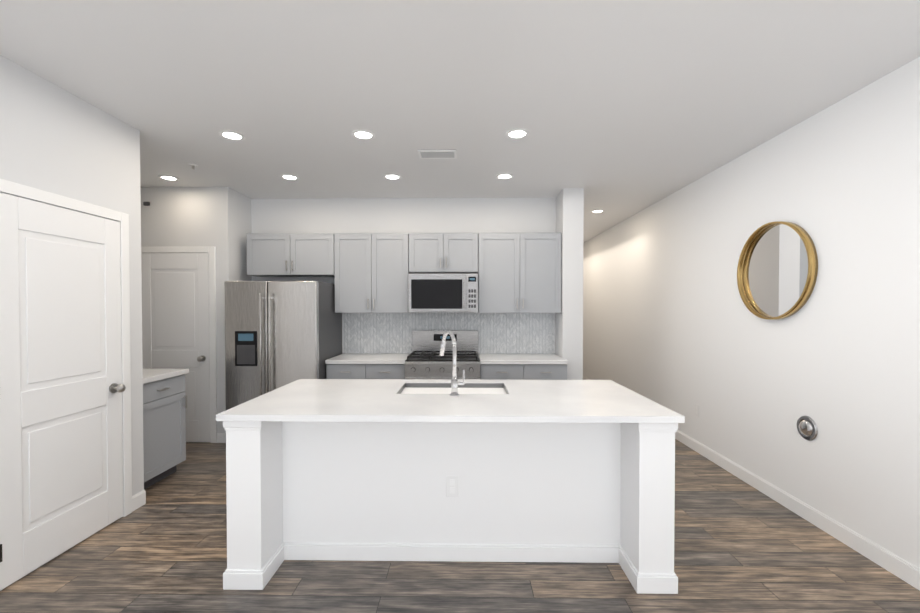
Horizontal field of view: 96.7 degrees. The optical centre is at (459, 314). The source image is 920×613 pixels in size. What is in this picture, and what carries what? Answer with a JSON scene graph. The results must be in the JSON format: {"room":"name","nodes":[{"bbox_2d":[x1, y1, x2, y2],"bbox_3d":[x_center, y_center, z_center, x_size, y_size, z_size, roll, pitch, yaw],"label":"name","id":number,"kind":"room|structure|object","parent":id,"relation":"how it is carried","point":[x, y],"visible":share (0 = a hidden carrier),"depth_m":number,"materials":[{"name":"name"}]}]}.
{"room":"kitchen","nodes":[
{"label":"kitchen","id":0,"kind":"room"},
{"bbox_2d":[0,55,143,590],"bbox_3d":[-3.094,0.071,0.195,1.420,2.750,5.660,0,1,1],"label":"wall","id":1,"kind":"structure","parent":0,"point":[55,139],"depth_m":2.53,"materials":[{"name":"white paint"}]},
{"bbox_2d":[0,193,125,589],"bbox_3d":[-2.307,0.388,2.436,0.087,2.028,0.767,0,1,1],"label":"closet door","id":2,"kind":"structure","parent":1,"relation":"in","point":[62,387],"depth_m":2.37,"materials":[{"name":"white wood"}]},
{"bbox_2d":[0,179,131,516],"bbox_3d":[-2.343,0.359,2.439,0.020,2.110,0.900,0,1,1],"label":"door frame","id":3,"kind":"structure","parent":1,"relation":"attached to","point":[21,190],"depth_m":2.83,"materials":[{"name":"white wood"}]},
{"bbox_2d":[132,489,145,507],"bbox_3d":[-2.538,1.352,3.041,0.413,0.105,0.015,0,1,1],"label":"baseboard","id":4,"kind":"structure","parent":1,"relation":"attached to","point":[139,499],"depth_m":2.98,"materials":[{"name":"white wood"}]},
{"bbox_2d":[140,187,251,432],"bbox_3d":[-3.185,0.004,4.796,1.410,2.750,0.780,0,1,1],"label":"wall","id":5,"kind":"structure","parent":0,"point":[219,218],"depth_m":4.39,"materials":[{"name":"white paint"}]},
{"bbox_2d":[141,253,209,441],"bbox_3d":[-3.066,0.359,4.364,0.750,2.028,0.087,0,1,1],"label":"pantry door","id":6,"kind":"structure","parent":5,"relation":"in","point":[175,313],"depth_m":4.39,"materials":[{"name":"white wood"}]},
{"bbox_2d":[141,247,216,442],"bbox_3d":[-3.066,0.330,4.399,0.890,2.110,0.020,0,1,1],"label":"door frame","id":7,"kind":"structure","parent":5,"relation":"attached to","point":[211,250],"depth_m":4.38,"materials":[{"name":"white wood"}]},
{"bbox_2d":[251,198,555,353],"bbox_3d":[-0.675,0.002,4.926,3.605,2.750,0.150,0,1,1],"label":"wall","id":8,"kind":"structure","parent":0,"point":[435,215],"depth_m":4.83,"materials":[{"name":"white paint"}]},
{"bbox_2d":[247,233,334,276],"bbox_3d":[-1.880,-0.670,4.692,0.974,0.462,0.325,0,1,1],"label":"upper cabinet","id":9,"kind":"object","parent":8,"relation":"attached to","point":[268,254],"depth_m":4.53,"materials":[{"name":"grey wood"}]},
{"bbox_2d":[327,233,410,312],"bbox_3d":[-1.011,-0.460,4.683,0.884,0.882,0.325,0,1,1],"label":"upper cabinet","id":10,"kind":"object","parent":8,"relation":"attached to","point":[372,270],"depth_m":4.53,"materials":[{"name":"grey wood"}]},
{"bbox_2d":[411,233,478,272],"bbox_3d":[-0.181,-0.685,4.668,0.763,0.432,0.325,0,1,1],"label":"upper cabinet","id":11,"kind":"object","parent":8,"relation":"attached to","point":[430,252],"depth_m":4.51,"materials":[{"name":"grey wood"}]},
{"bbox_2d":[408,273,477,311],"bbox_3d":[-0.182,-0.240,4.615,0.760,0.433,0.444,0,1,1],"label":"microwave","id":12,"kind":"object","parent":11,"relation":"attached to","point":[442,292],"visible":1,"depth_m":4.43,"materials":[{"name":"silver metal"}]},
{"bbox_2d":[343,313,554,353],"bbox_3d":[-0.134,0.221,4.845,2.501,0.484,0.003,0,1,1],"label":"tile backsplash","id":13,"kind":"structure","parent":8,"relation":"attached to","point":[518,333],"depth_m":4.84,"materials":[{"name":"grey tile"}]},
{"bbox_2d":[475,232,561,312],"bbox_3d":[0.661,-0.460,4.659,0.912,0.882,0.325,0,1,1],"label":"upper cabinet","id":14,"kind":"object","parent":8,"relation":"attached to","point":[516,272],"depth_m":4.50,"materials":[{"name":"grey wood"}]},
{"bbox_2d":[0,439,919,612],"bbox_3d":[-0.688,1.453,3.152,6.550,0.100,12.000,0,1,1],"label":"floor","id":15,"kind":"structure","parent":0,"point":[741,546],"depth_m":2.23,"materials":[{"name":"brown wood"}]},
{"bbox_2d":[143,369,188,488],"bbox_3d":[-2.728,0.943,3.346,0.654,0.914,0.595,0,1,1],"label":"base cabinet","id":16,"kind":"object","parent":15,"relation":"on","point":[164,421],"visible":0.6,"depth_m":3.38,"materials":[{"name":"grey wood"}]},
{"bbox_2d":[224,281,341,409],"bbox_3d":[-1.859,0.525,4.416,0.913,1.720,0.911,0,1,1],"label":"fridge","id":17,"kind":"object","parent":15,"relation":"on","point":[278,334],"visible":0.67,"depth_m":4.02,"materials":[{"name":"grey metal"}]},
{"bbox_2d":[326,365,404,378],"bbox_3d":[-0.978,0.947,4.563,0.824,0.872,0.605,0,1,1],"label":"base cabinet","id":18,"kind":"object","parent":15,"relation":"on","point":[332,371],"depth_m":4.26,"materials":[{"name":"grey wood"}]},
{"bbox_2d":[325,353,410,364],"bbox_3d":[-0.978,0.489,4.543,0.824,0.040,0.631,0,1,1],"label":"countertop","id":19,"kind":"structure","parent":18,"relation":"on","point":[345,358],"depth_m":4.28,"materials":[{"name":"white stone"}]},
{"bbox_2d":[405,330,479,378],"bbox_3d":[-0.177,0.789,4.476,0.769,1.190,0.751,0,1,1],"label":"range","id":20,"kind":"object","parent":15,"relation":"on","point":[424,360],"visible":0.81,"depth_m":4.32,"materials":[{"name":"silver metal"}]},
{"bbox_2d":[223,422,683,593],"bbox_3d":[-0.051,0.970,2.576,2.328,0.882,0.988,0,1,1],"label":"kitchen island","id":21,"kind":"object","parent":15,"relation":"on","point":[454,469],"depth_m":2.34,"materials":[{"name":"white wood"}]},
{"bbox_2d":[216,394,683,421],"bbox_3d":[-0.054,0.524,2.302,2.340,0.045,0.524,0,1,1],"label":"island countertop","id":22,"kind":"structure","parent":21,"relation":"on","point":[269,407],"depth_m":2.19,"materials":[{"name":"white stone"}]},
{"bbox_2d":[440,330,459,397],"bbox_3d":[-0.054,0.301,2.591,0.167,0.391,0.238,0,1,1],"label":"faucet","id":23,"kind":"object","parent":22,"relation":"on","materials":[{"name":"silver metal"}]},
{"bbox_2d":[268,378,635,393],"bbox_3d":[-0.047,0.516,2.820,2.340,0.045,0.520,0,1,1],"label":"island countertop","id":24,"kind":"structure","parent":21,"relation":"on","point":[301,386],"depth_m":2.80,"materials":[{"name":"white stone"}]},
{"bbox_2d":[396,382,507,393],"bbox_3d":[-0.043,0.612,2.746,0.710,0.231,0.368,0,1,1],"label":"sink","id":25,"kind":"object","parent":24,"relation":"in","point":[409,387],"depth_m":2.89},
{"bbox_2d":[480,361,566,379],"bbox_3d":[0.664,0.947,4.540,0.901,0.872,0.605,0,1,1],"label":"base cabinet","id":26,"kind":"object","parent":15,"relation":"on","point":[492,366],"depth_m":4.23,"materials":[{"name":"grey wood"}]},
{"bbox_2d":[478,354,567,364],"bbox_3d":[0.663,0.489,4.520,0.901,0.040,0.631,0,1,1],"label":"countertop","id":27,"kind":"structure","parent":26,"relation":"on","point":[486,359],"depth_m":4.28,"materials":[{"name":"white stone"}]},
{"bbox_2d":[0,0,919,242],"bbox_3d":[-0.688,-1.396,3.111,6.550,0.100,12.000,0,1,1],"label":"ceiling","id":28,"kind":"structure","parent":0,"point":[620,110],"depth_m":2.35,"materials":[{"name":"white paint"}]},
{"bbox_2d":[158,175,179,180],"bbox_3d":[-2.900,-1.357,4.072,0.176,0.006,0.176,0,1,1],"label":"recessed light","id":29,"kind":"object","parent":28,"relation":"in","point":[168,177],"visible":1,"depth_m":4.07,"materials":[{"name":"white"}]},
{"bbox_2d":[219,130,244,140],"bbox_3d":[-1.713,-1.343,3.076,0.176,0.006,0.176,0,1,1],"label":"recessed light","id":30,"kind":"object","parent":28,"relation":"in","point":[231,135],"visible":1,"depth_m":3.07,"materials":[{"name":"white"}]},
{"bbox_2d":[280,174,298,180],"bbox_3d":[-1.690,-1.357,4.055,0.176,0.006,0.176,0,1,1],"label":"recessed light","id":31,"kind":"object","parent":28,"relation":"in","point":[289,177],"visible":0.96,"depth_m":4.06,"materials":[{"name":"white plastic"}]},
{"bbox_2d":[351,129,374,139],"bbox_3d":[-0.724,-1.343,3.062,0.176,0.006,0.176,0,1,1],"label":"recessed light","id":32,"kind":"object","parent":28,"relation":"in","point":[360,134],"visible":1,"depth_m":3.05,"materials":[{"name":"white plastic"}]},
{"bbox_2d":[383,174,400,179],"bbox_3d":[-0.670,-1.357,4.041,0.176,0.006,0.176,0,1,1],"label":"recessed light","id":33,"kind":"object","parent":28,"relation":"in","point":[392,176],"visible":0.98,"depth_m":4.03,"materials":[{"name":"white plastic"}]},
{"bbox_2d":[417,150,456,158],"bbox_3d":[-0.188,-1.346,3.445,0.320,0.010,0.180,0,1,1],"label":"ceiling vent","id":34,"kind":"object","parent":28,"relation":"in","point":[437,154],"visible":0.94,"depth_m":3.44,"materials":[{"name":"white metal"}]},
{"bbox_2d":[496,173,513,179],"bbox_3d":[0.440,-1.357,4.026,0.176,0.006,0.176,0,1,1],"label":"recessed light","id":35,"kind":"object","parent":28,"relation":"in","point":[503,176],"visible":0.98,"depth_m":4.03,"materials":[{"name":"white"}]},
{"bbox_2d":[505,129,528,138],"bbox_3d":[0.426,-1.343,3.046,0.176,0.006,0.176,0,1,1],"label":"recessed light","id":36,"kind":"object","parent":28,"relation":"in","point":[517,134],"visible":1,"depth_m":3.04,"materials":[{"name":"white plastic"}]},
{"bbox_2d":[591,210,603,212],"bbox_3d":[1.840,-1.378,5.476,0.176,0.006,0.176,0,1,1],"label":"recessed light","id":37,"kind":"object","parent":28,"relation":"in","point":[597,211],"visible":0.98,"depth_m":5.48,"materials":[{"name":"white plastic"}]},
{"bbox_2d":[555,188,583,379],"bbox_3d":[1.262,-0.023,6.679,0.220,2.750,4.450,0,1,1],"label":"wall","id":38,"kind":"structure","parent":0,"point":[569,317],"depth_m":4.45,"materials":[{"name":"white paint"}]},
{"bbox_2d":[583,56,919,568],"bbox_3d":[2.462,0.029,3.088,0.150,2.750,12.000,0,1,1],"label":"wall","id":39,"kind":"structure","parent":0,"point":[671,321],"depth_m":2.82,"materials":[{"name":"white paint"}]},
{"bbox_2d":[583,376,919,590],"bbox_3d":[2.380,1.351,3.108,0.013,0.105,11.600,0,1,1],"label":"baseboard","id":40,"kind":"structure","parent":39,"relation":"attached to","point":[900,568],"depth_m":2.70,"materials":[{"name":"white wood"}]},
{"bbox_2d":[737,221,817,318],"bbox_3d":[2.358,-0.326,3.084,0.055,0.730,0.730,0,1,1],"label":"round mirror","id":41,"kind":"object","parent":39,"relation":"attached to","point":[777,270],"visible":1,"depth_m":3.06,"materials":[{"name":"gold metal"}]},
{"bbox_2d":[797,416,817,440],"bbox_3d":[2.375,0.778,2.800,0.055,0.164,0.164,0,1,1],"label":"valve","id":42,"kind":"object","parent":39,"relation":"attached to","point":[807,428],"visible":1,"depth_m":2.78,"materials":[{"name":"silver metal"}]}
]}

